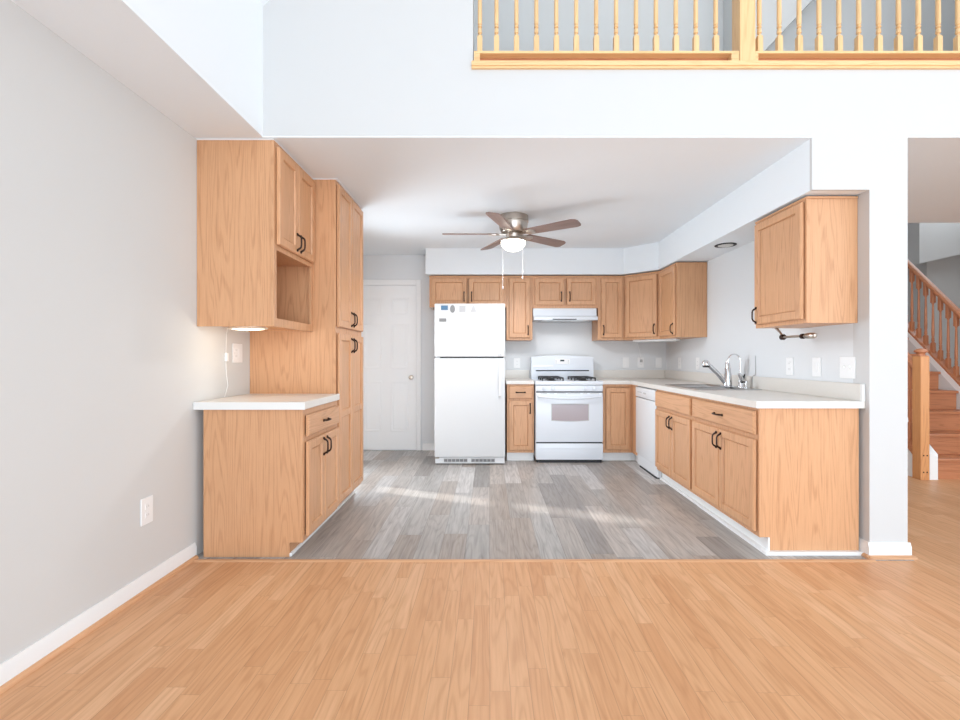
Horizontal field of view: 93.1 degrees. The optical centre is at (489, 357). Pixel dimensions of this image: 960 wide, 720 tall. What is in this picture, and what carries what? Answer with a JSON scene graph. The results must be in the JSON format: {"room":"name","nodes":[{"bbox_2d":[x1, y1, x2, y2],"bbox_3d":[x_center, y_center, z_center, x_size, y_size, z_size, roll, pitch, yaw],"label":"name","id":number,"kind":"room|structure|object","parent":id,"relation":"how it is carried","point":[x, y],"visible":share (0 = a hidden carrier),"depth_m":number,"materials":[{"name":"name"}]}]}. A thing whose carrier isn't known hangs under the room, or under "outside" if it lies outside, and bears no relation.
{"room":"open-plan kitchen","nodes":[
{"label":"open-plan kitchen","id":0,"kind":"room"},
{"bbox_2d":[0,0,249,663],"bbox_3d":[-1.795,-0.060,1.140,0.120,2.470,9.480,0,0,0],"label":"wall","id":1,"kind":"structure","parent":0,"point":[105,358],"depth_m":1.98,"materials":[{"name":"grey paint"}]},
{"bbox_2d":[0,542,196,685],"bbox_3d":[-1.728,1.131,-0.463,0.014,0.088,6.275,0,0,0],"label":"baseboard","id":2,"kind":"structure","parent":1,"relation":"attached to","point":[36,651],"depth_m":1.94,"materials":[{"name":"white paint"}]},
{"bbox_2d":[0,555,198,694],"bbox_3d":[-1.712,1.166,-0.468,0.018,0.018,6.265,0,0,0],"label":"trim","id":3,"kind":"structure","parent":1,"relation":"attached to","point":[56,652],"depth_m":1.93,"materials":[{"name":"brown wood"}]},
{"bbox_2d":[141,495,152,525],"bbox_3d":[-1.731,0.773,2.300,0.008,0.135,0.080,0,0,0],"label":"wall outlet","id":4,"kind":"object","parent":1,"relation":"attached to","point":[146,503],"visible":1,"depth_m":2.29,"materials":[{"name":"white plastic"}]},
{"bbox_2d":[224,328,228,396],"bbox_3d":[-1.671,0.035,2.910,0.028,0.447,0.213,0,0,-36],"label":"cord","id":5,"kind":"object","parent":1,"relation":"attached to","point":[226,354],"visible":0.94,"depth_m":2.99,"materials":[{"name":"white plastic"}]},
{"bbox_2d":[225,353,228,360],"bbox_3d":[-1.724,-0.003,2.985,0.018,0.055,0.026,0,0,0],"label":"switch","id":6,"kind":"object","parent":5,"relation":"attached to","point":[226,354],"depth_m":2.98,"materials":[{"name":"white plastic"}]},
{"bbox_2d":[232,343,241,362],"bbox_3d":[-1.731,-0.030,3.127,0.008,0.130,0.118,0,0,0],"label":"wall outlet","id":7,"kind":"object","parent":1,"relation":"attached to","point":[236,348],"visible":1,"depth_m":3.12,"materials":[{"name":"white plastic"}]},
{"bbox_2d":[196,139,314,331],"bbox_3d":[-1.476,-0.740,2.990,0.514,1.109,0.600,0,0,0],"label":"upper cabinet","id":8,"kind":"object","parent":1,"relation":"attached to","point":[256,203],"visible":0.99,"depth_m":2.69,"materials":[{"name":"brown wood"}]},
{"bbox_2d":[228,326,267,330],"bbox_3d":[-1.485,-0.183,2.800,0.240,0.033,0.140,0,0,0],"label":"light","id":9,"kind":"object","parent":8,"relation":"attached to","point":[247,328],"visible":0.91,"depth_m":2.75,"materials":[{"name":"beige plastic"}]},
{"bbox_2d":[11,0,262,136],"bbox_3d":[-1.593,-1.680,-0.462,0.523,0.770,6.276,0,0,0],"label":"soffit","id":10,"kind":"structure","parent":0,"point":[199,63],"depth_m":2.11,"materials":[{"name":"paint"}]},
{"bbox_2d":[259,0,268,5],"bbox_3d":[3.309,-4.105,2.230,9.582,4.080,11.660,0,0,0],"label":"vault","id":11,"kind":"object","parent":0,"point":[263,2],"depth_m":2.66,"materials":[{"name":"paint"}]},
{"bbox_2d":[0,450,959,719],"bbox_3d":[3.123,1.200,2.200,9.955,0.050,11.600,0,0,0],"label":"floor","id":12,"kind":"structure","parent":0,"point":[879,640],"depth_m":2.02,"materials":[{"name":"brown wood"}]},
{"bbox_2d":[203,401,338,556],"bbox_3d":[-1.363,0.741,2.982,0.642,0.868,0.612,0,0,0],"label":"base cabinet","id":13,"kind":"object","parent":12,"relation":"on","point":[271,477],"visible":0.95,"depth_m":2.68,"materials":[{"name":"brown wood"}]},
{"bbox_2d":[193,394,339,409],"bbox_3d":[-1.406,0.283,2.974,0.654,0.045,0.629,0,0,0],"label":"countertop","id":14,"kind":"structure","parent":13,"relation":"on","point":[246,401],"depth_m":2.70,"materials":[{"name":"beige laminate"}]},
{"bbox_2d":[250,178,362,518],"bbox_3d":[-1.395,-0.059,3.623,0.676,2.469,0.668,0,0,0],"label":"pantry cabinet","id":15,"kind":"object","parent":12,"relation":"on","point":[328,359],"visible":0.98,"depth_m":3.29,"materials":[{"name":"brown wood"}]},
{"bbox_2d":[435,304,504,462],"bbox_3d":[-0.215,0.292,5.318,0.772,1.765,0.764,0,0,0],"label":"refrigerator","id":16,"kind":"object","parent":12,"relation":"on","point":[469,346],"visible":0.99,"depth_m":4.97,"materials":[{"name":"white metal"}]},
{"bbox_2d":[441,305,447,309],"bbox_3d":[-0.492,-0.543,4.968,0.075,0.050,0.004,0,0,0],"label":"magnet","id":17,"kind":"object","parent":16,"relation":"attached to","point":[443,307],"visible":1,"depth_m":4.96},
{"bbox_2d":[450,305,454,312],"bbox_3d":[-0.403,-0.530,4.968,0.055,0.085,0.005,0,0,0],"label":"magnet","id":18,"kind":"object","parent":16,"relation":"attached to","point":[452,308],"visible":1,"depth_m":4.96},
{"bbox_2d":[459,306,465,311],"bbox_3d":[-0.295,-0.530,4.968,0.070,0.070,0.004,0,0,0],"label":"paper note","id":19,"kind":"object","parent":16,"relation":"attached to","point":[461,308],"visible":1,"depth_m":4.96,"materials":[{"name":"white paper"}]},
{"bbox_2d":[505,383,533,460],"bbox_3d":[0.350,0.739,5.425,0.305,0.872,0.666,0,0,0],"label":"base cabinet","id":20,"kind":"object","parent":12,"relation":"on","point":[519,398],"visible":0.98,"depth_m":5.14,"materials":[{"name":"brown wood"}]},
{"bbox_2d":[505,370,533,383],"bbox_3d":[0.346,0.230,5.442,0.320,0.144,0.634,0,0,0],"label":"countertop","id":21,"kind":"structure","parent":20,"relation":"on","point":[511,376],"depth_m":5.74,"materials":[{"name":"beige laminate"}]},
{"bbox_2d":[193,559,876,561],"bbox_3d":[0.260,1.171,2.628,3.930,0.008,0.032,0,0,0],"label":"trim","id":22,"kind":"structure","parent":12,"relation":"on","point":[194,560],"depth_m":2.62,"materials":[{"name":"brown wood"}]},
{"bbox_2d":[531,355,602,462],"bbox_3d":[0.890,0.574,5.362,0.760,1.202,0.715,0,0,0],"label":"range","id":23,"kind":"object","parent":12,"relation":"on","point":[568,400],"visible":0.99,"depth_m":5.07,"materials":[{"name":"white metal"}]},
{"bbox_2d":[532,379,602,384],"bbox_3d":[0.890,0.285,5.346,0.760,0.044,0.548,0,0,0],"label":"cooktop","id":24,"kind":"object","parent":23,"relation":"in","point":[536,381],"depth_m":5.07,"materials":[{"name":"white metal"}]},
{"bbox_2d":[602,384,637,460],"bbox_3d":[1.480,0.739,5.379,0.389,0.872,0.758,0,0,0],"label":"base cabinet","id":25,"kind":"object","parent":12,"relation":"on","point":[619,400],"visible":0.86,"depth_m":5.14,"materials":[{"name":"brown wood"}]},
{"bbox_2d":[636,386,661,478],"bbox_3d":[1.899,0.741,4.698,0.601,0.868,0.600,0,0,0],"label":"dishwasher","id":26,"kind":"object","parent":12,"relation":"on","point":[645,401],"visible":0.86,"depth_m":4.66,"materials":[{"name":"white plastic"}]},
{"bbox_2d":[655,389,699,504],"bbox_3d":[1.885,0.739,3.999,0.655,0.872,0.792,0,0,0],"label":"base cabinet","id":27,"kind":"object","parent":12,"relation":"on","point":[673,413],"visible":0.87,"depth_m":3.94,"materials":[{"name":"brown wood"}]},
{"bbox_2d":[692,396,863,555],"bbox_3d":[1.889,0.739,3.150,0.661,0.872,0.904,0,0,0],"label":"base cabinet","id":28,"kind":"object","parent":12,"relation":"on","point":[785,481],"visible":0.99,"depth_m":2.73,"materials":[{"name":"brown wood"}]},
{"bbox_2d":[593,370,864,407],"bbox_3d":[1.754,0.230,4.231,0.959,0.144,3.056,0,0,0],"label":"countertop","id":29,"kind":"structure","parent":28,"relation":"on","point":[775,392],"depth_m":3.36,"materials":[{"name":"beige laminate"}]},
{"bbox_2d":[665,384,761,389],"bbox_3d":[1.933,0.333,4.000,0.523,0.156,0.740,0,0,0],"label":"sink","id":30,"kind":"object","parent":29,"relation":"in","point":[689,386],"visible":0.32,"depth_m":3.97,"materials":[{"name":"silver metal"}]},
{"bbox_2d":[737,373,744,387],"bbox_3d":[2.137,0.193,3.865,0.066,0.126,0.048,0,0,0],"label":"sprayer","id":31,"kind":"object","parent":30,"relation":"on","point":[741,377],"visible":0.86,"depth_m":3.85,"materials":[{"name":"silver metal"}]},
{"bbox_2d":[702,360,735,386],"bbox_3d":[2.005,0.137,4.000,0.271,0.238,0.207,0,0,0],"label":"faucet","id":32,"kind":"object","parent":29,"relation":"on","point":[727,380],"visible":0.94,"depth_m":3.98,"materials":[{"name":"silver metal"}]},
{"bbox_2d":[728,354,740,386],"bbox_3d":[2.133,0.111,3.941,0.118,0.290,0.076,0,0,31],"label":"tap","id":33,"kind":"object","parent":29,"relation":"on","point":[731,354],"visible":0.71,"depth_m":3.94,"materials":[{"name":"silver metal"}]},
{"bbox_2d":[912,348,928,479],"bbox_3d":[4.176,0.542,4.405,0.104,1.265,0.104,0,0,0],"label":"newel post","id":34,"kind":"object","parent":12,"relation":"on","point":[920,361],"depth_m":4.36,"materials":[{"name":"brown wood"}]},
{"bbox_2d":[908,337,959,479],"bbox_3d":[4.674,-0.043,5.473,0.892,2.436,2.207,0,0,0],"label":"staircase","id":35,"kind":"structure","parent":12,"relation":"on","point":[944,418],"depth_m":4.67,"materials":[{"name":"red wood"}]},
{"bbox_2d":[363,255,665,449],"bbox_3d":[0.190,-0.060,5.820,4.090,2.470,0.120,0,0,0],"label":"wall","id":36,"kind":"structure","parent":0,"point":[548,339],"depth_m":5.76,"materials":[{"name":"grey paint"}]},
{"bbox_2d":[361,285,415,449],"bbox_3d":[-1.304,0.127,5.718,0.753,2.073,0.083,0,0,0],"label":"door","id":37,"kind":"structure","parent":36,"relation":"in","point":[388,334],"depth_m":5.75,"materials":[{"name":"white paint"}]},
{"bbox_2d":[363,280,420,450],"bbox_3d":[-1.300,0.096,5.751,0.869,2.158,0.018,0,0,0],"label":"trim","id":38,"kind":"structure","parent":36,"relation":"attached to","point":[417,283],"depth_m":5.74,"materials":[{"name":"white paint"}]},
{"bbox_2d":[423,443,434,450],"bbox_3d":[0.295,1.131,5.753,2.280,0.088,0.014,0,0,0],"label":"baseboard","id":39,"kind":"structure","parent":36,"relation":"attached to","point":[426,446],"depth_m":5.75,"materials":[{"name":"white paint"}]},
{"bbox_2d":[429,276,505,309],"bbox_3d":[-0.258,-0.788,5.568,0.922,0.377,0.380,0,0,0],"label":"upper cabinet","id":40,"kind":"object","parent":36,"relation":"attached to","point":[442,289],"visible":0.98,"depth_m":5.42,"materials":[{"name":"brown wood"}]},
{"bbox_2d":[514,358,519,367],"bbox_3d":[0.348,0.070,5.756,0.078,0.125,0.008,0,0,0],"label":"wall outlet","id":41,"kind":"object","parent":36,"relation":"attached to","point":[516,360],"visible":1,"depth_m":5.75,"materials":[{"name":"white plastic"}]},
{"bbox_2d":[505,370,528,377],"bbox_3d":[0.343,0.209,5.750,0.314,0.103,0.019,0,0,0],"label":"backsplash","id":42,"kind":"structure","parent":36,"relation":"attached to","point":[508,373],"depth_m":5.74,"materials":[{"name":"beige laminate"}]},
{"bbox_2d":[506,276,531,340],"bbox_3d":[0.358,-0.594,5.568,0.312,0.767,0.380,0,0,0],"label":"upper cabinet","id":43,"kind":"object","parent":36,"relation":"attached to","point":[518,290],"visible":1,"depth_m":5.42,"materials":[{"name":"brown wood"}]},
{"bbox_2d":[532,276,597,308],"bbox_3d":[0.904,-0.783,5.568,0.782,0.387,0.380,0,0,0],"label":"upper cabinet","id":44,"kind":"object","parent":36,"relation":"attached to","point":[547,291],"visible":0.99,"depth_m":5.42,"materials":[{"name":"brown wood"}]},
{"bbox_2d":[532,308,597,322],"bbox_3d":[0.896,-0.511,5.544,0.756,0.152,0.426,0,0,0],"label":"range hood","id":45,"kind":"object","parent":44,"relation":"attached to","point":[543,315],"visible":0.91,"depth_m":5.41,"materials":[{"name":"white metal"}]},
{"bbox_2d":[592,276,623,340],"bbox_3d":[1.451,-0.594,5.568,0.312,0.767,0.380,0,0,0],"label":"upper cabinet","id":46,"kind":"object","parent":36,"relation":"attached to","point":[609,326],"visible":0.99,"depth_m":5.42,"materials":[{"name":"brown wood"}]},
{"bbox_2d":[623,358,628,367],"bbox_3d":[1.724,0.065,5.756,0.078,0.130,0.008,0,0,0],"label":"wall switch","id":47,"kind":"object","parent":36,"relation":"attached to","point":[625,360],"visible":1,"depth_m":5.75,"materials":[{"name":"white plastic"}]},
{"bbox_2d":[638,358,643,367],"bbox_3d":[1.913,0.065,5.756,0.078,0.130,0.008,0,0,0],"label":"wall outlet","id":48,"kind":"object","parent":36,"relation":"attached to","point":[640,364],"visible":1,"depth_m":5.75,"materials":[{"name":"white plastic"}]},
{"bbox_2d":[620,271,680,340],"bbox_3d":[1.919,-0.594,5.444,0.629,0.767,0.628,0,0,0],"label":"upper cabinet","id":49,"kind":"object","parent":36,"relation":"attached to","point":[641,291],"visible":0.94,"depth_m":5.27,"materials":[{"name":"brown wood"}]},
{"bbox_2d":[633,339,679,341],"bbox_3d":[1.919,-0.196,5.253,0.520,0.028,0.090,0,0,44],"label":"light","id":50,"kind":"object","parent":49,"relation":"attached to","point":[645,340],"visible":0.99,"depth_m":5.21,"materials":[{"name":"white plastic"}]},
{"bbox_2d":[655,358,661,367],"bbox_3d":[2.139,0.065,5.756,0.078,0.130,0.008,0,0,0],"label":"wall switch","id":51,"kind":"object","parent":36,"relation":"attached to","point":[658,361],"visible":1,"depth_m":5.75,"materials":[{"name":"white plastic"}]},
{"bbox_2d":[195,136,959,254],"bbox_3d":[3.123,-1.500,4.279,9.955,0.410,3.203,0,0,0],"label":"ceiling","id":52,"kind":"structure","parent":0,"point":[623,191],"depth_m":3.33,"materials":[{"name":"paint"}]},
{"bbox_2d":[442,212,580,288],"bbox_3d":[0.172,-0.957,4.168,1.207,0.674,1.236,0,0,0],"label":"ceiling fan","id":53,"kind":"object","parent":52,"relation":"hanging from","point":[512,225],"visible":1,"depth_m":4.08,"materials":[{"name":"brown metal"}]},
{"bbox_2d":[263,0,959,541],"bbox_3d":[3.123,-2.425,2.736,9.955,7.200,0.120,0,0,0],"label":"wall","id":54,"kind":"structure","parent":0,"point":[331,67],"depth_m":2.68,"materials":[{"name":"white paint"}]},
{"bbox_2d":[472,0,959,69],"bbox_3d":[1.647,-2.274,2.712,3.503,1.162,0.128,0,0,0],"label":"loft railing","id":55,"kind":"object","parent":54,"relation":"attached to","point":[747,53],"visible":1,"depth_m":2.68,"materials":[{"name":"brown wood"}]},
{"bbox_2d":[860,384,864,400],"bbox_3d":[2.224,0.209,2.712,0.020,0.103,0.016,0,0,0],"label":"backsplash","id":56,"kind":"structure","parent":54,"relation":"attached to","point":[862,386],"depth_m":2.70,"materials":[{"name":"white laminate"}]},
{"bbox_2d":[859,537,911,554],"bbox_3d":[2.346,1.131,2.809,0.250,0.088,0.294,0,0,0],"label":"baseboard","id":57,"kind":"structure","parent":54,"relation":"attached to","point":[870,548],"depth_m":2.66,"materials":[{"name":"white paint"}]},
{"bbox_2d":[861,553,917,559],"bbox_3d":[2.345,1.166,2.675,0.288,0.018,0.062,0,0,0],"label":"trim","id":58,"kind":"structure","parent":54,"relation":"attached to","point":[876,557],"depth_m":2.65,"materials":[{"name":"brown wood"}]},
{"bbox_2d":[426,139,864,277],"bbox_3d":[0.738,-1.141,4.228,2.994,0.308,3.064,0,0,0],"label":"soffit","id":59,"kind":"structure","parent":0,"point":[733,218],"depth_m":4.62,"materials":[{"name":"paint"}]},
{"bbox_2d":[714,242,736,247],"bbox_3d":[2.070,-0.978,3.990,0.176,0.016,0.176,0,0,0],"label":"recessed light","id":60,"kind":"object","parent":59,"relation":"in","point":[722,245],"visible":1,"depth_m":3.96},
{"bbox_2d":[474,0,955,50],"bbox_3d":[2.965,-3.841,3.960,6.670,4.269,0.120,0,0,0],"label":"wall","id":61,"kind":"structure","parent":0,"point":[506,25],"depth_m":3.90,"materials":[{"name":"grey paint"}]},
{"bbox_2d":[666,241,852,382],"bbox_3d":[2.347,-0.060,4.338,0.224,2.470,3.084,0,0,0],"label":"wall","id":62,"kind":"structure","parent":0,"point":[731,329],"depth_m":3.99,"materials":[{"name":"grey paint"}]},
{"bbox_2d":[678,358,680,368],"bbox_3d":[2.231,0.065,5.340,0.008,0.130,0.080,0,0,0],"label":"wall outlet","id":63,"kind":"object","parent":62,"relation":"attached to","point":[679,359],"visible":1,"depth_m":5.34,"materials":[{"name":"white plastic"}]},
{"bbox_2d":[659,262,706,338],"bbox_3d":[2.049,-0.594,4.899,0.368,0.767,0.473,0,0,0],"label":"upper cabinet","id":64,"kind":"object","parent":62,"relation":"attached to","point":[682,285],"visible":1,"depth_m":4.67,"materials":[{"name":"brown wood"}]},
{"bbox_2d":[696,358,699,369],"bbox_3d":[2.231,0.065,4.877,0.008,0.130,0.080,0,0,0],"label":"wall outlet","id":65,"kind":"object","parent":62,"relation":"attached to","point":[697,359],"visible":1,"depth_m":4.86,"materials":[{"name":"white plastic"}]},
{"bbox_2d":[786,358,792,374],"bbox_3d":[2.231,0.065,3.383,0.008,0.130,0.078,0,0,0],"label":"wall outlet","id":66,"kind":"object","parent":62,"relation":"attached to","point":[789,361],"visible":1,"depth_m":3.38,"materials":[{"name":"white plastic"}]},
{"bbox_2d":[751,196,857,327],"bbox_3d":[2.049,-0.594,3.019,0.368,0.767,0.534,0,0,0],"label":"upper cabinet","id":67,"kind":"object","parent":62,"relation":"attached to","point":[806,250],"visible":1,"depth_m":2.76,"materials":[{"name":"brown wood"}]},
{"bbox_2d":[775,328,817,339],"bbox_3d":[2.050,-0.168,3.053,0.040,0.096,0.389,0,0,0],"label":"paper towel holder","id":68,"kind":"object","parent":67,"relation":"attached to","point":[806,335],"visible":1,"depth_m":2.98,"materials":[{"name":"silver metal"}]},
{"bbox_2d":[812,358,820,376],"bbox_3d":[2.231,0.065,3.105,0.008,0.130,0.080,0,0,0],"label":"wall switch","id":69,"kind":"object","parent":62,"relation":"attached to","point":[816,362],"visible":1,"depth_m":3.10,"materials":[{"name":"white plastic"}]},
{"bbox_2d":[840,357,855,378],"bbox_3d":[2.226,0.062,2.837,0.018,0.135,0.122,0,0,0],"label":"wall switch","id":70,"kind":"object","parent":62,"relation":"attached to","point":[847,364],"visible":1,"depth_m":2.83,"materials":[{"name":"white plastic"}]},
{"bbox_2d":[724,0,812,50],"bbox_3d":[2.603,-3.235,3.749,1.194,1.980,0.298,0,0,0],"label":"ceiling","id":71,"kind":"structure","parent":0,"point":[769,7],"depth_m":3.60,"materials":[{"name":"grey paint"}]},
{"bbox_2d":[908,449,911,476],"bbox_3d":[4.194,0.250,5.225,0.058,1.850,1.550,0,0,0],"label":"wall","id":72,"kind":"structure","parent":0,"point":[909,452],"depth_m":4.51,"materials":[{"name":"white paint"}]},
{"bbox_2d":[908,353,911,452],"bbox_3d":[4.178,-0.309,5.225,0.073,2.538,1.550,0,0,0],"label":"stair railing","id":73,"kind":"object","parent":72,"relation":"on","point":[909,355],"visible":0.08,"depth_m":4.51,"materials":[{"name":"red wood"}]},
{"bbox_2d":[908,255,959,374],"bbox_3d":[7.510,-0.275,7.400,1.180,2.900,0.400,0,0,0],"label":"wall","id":74,"kind":"structure","parent":0,"point":[944,273],"depth_m":7.20,"materials":[{"name":"grey paint"}]},
{"bbox_2d":[908,223,959,264],"bbox_3d":[7.310,-2.725,7.245,1.580,2.600,0.690,0,0,0],"label":"wall","id":75,"kind":"structure","parent":0,"point":[927,242],"depth_m":6.90,"materials":[{"name":"grey paint"}]},
{"bbox_2d":[908,340,959,409],"bbox_3d":[5.176,-0.052,5.510,0.110,2.455,2.180,0,0,0],"label":"wall","id":76,"kind":"structure","parent":0,"point":[944,384],"depth_m":5.15,"materials":[{"name":"grey paint"}]},
{"bbox_2d":[908,260,959,393],"bbox_3d":[5.181,-0.665,5.510,0.118,3.218,2.180,0,0,0],"label":"stair railing","id":77,"kind":"object","parent":76,"relation":"on","point":[936,359],"visible":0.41,"depth_m":5.28,"materials":[{"name":"brown wood"}]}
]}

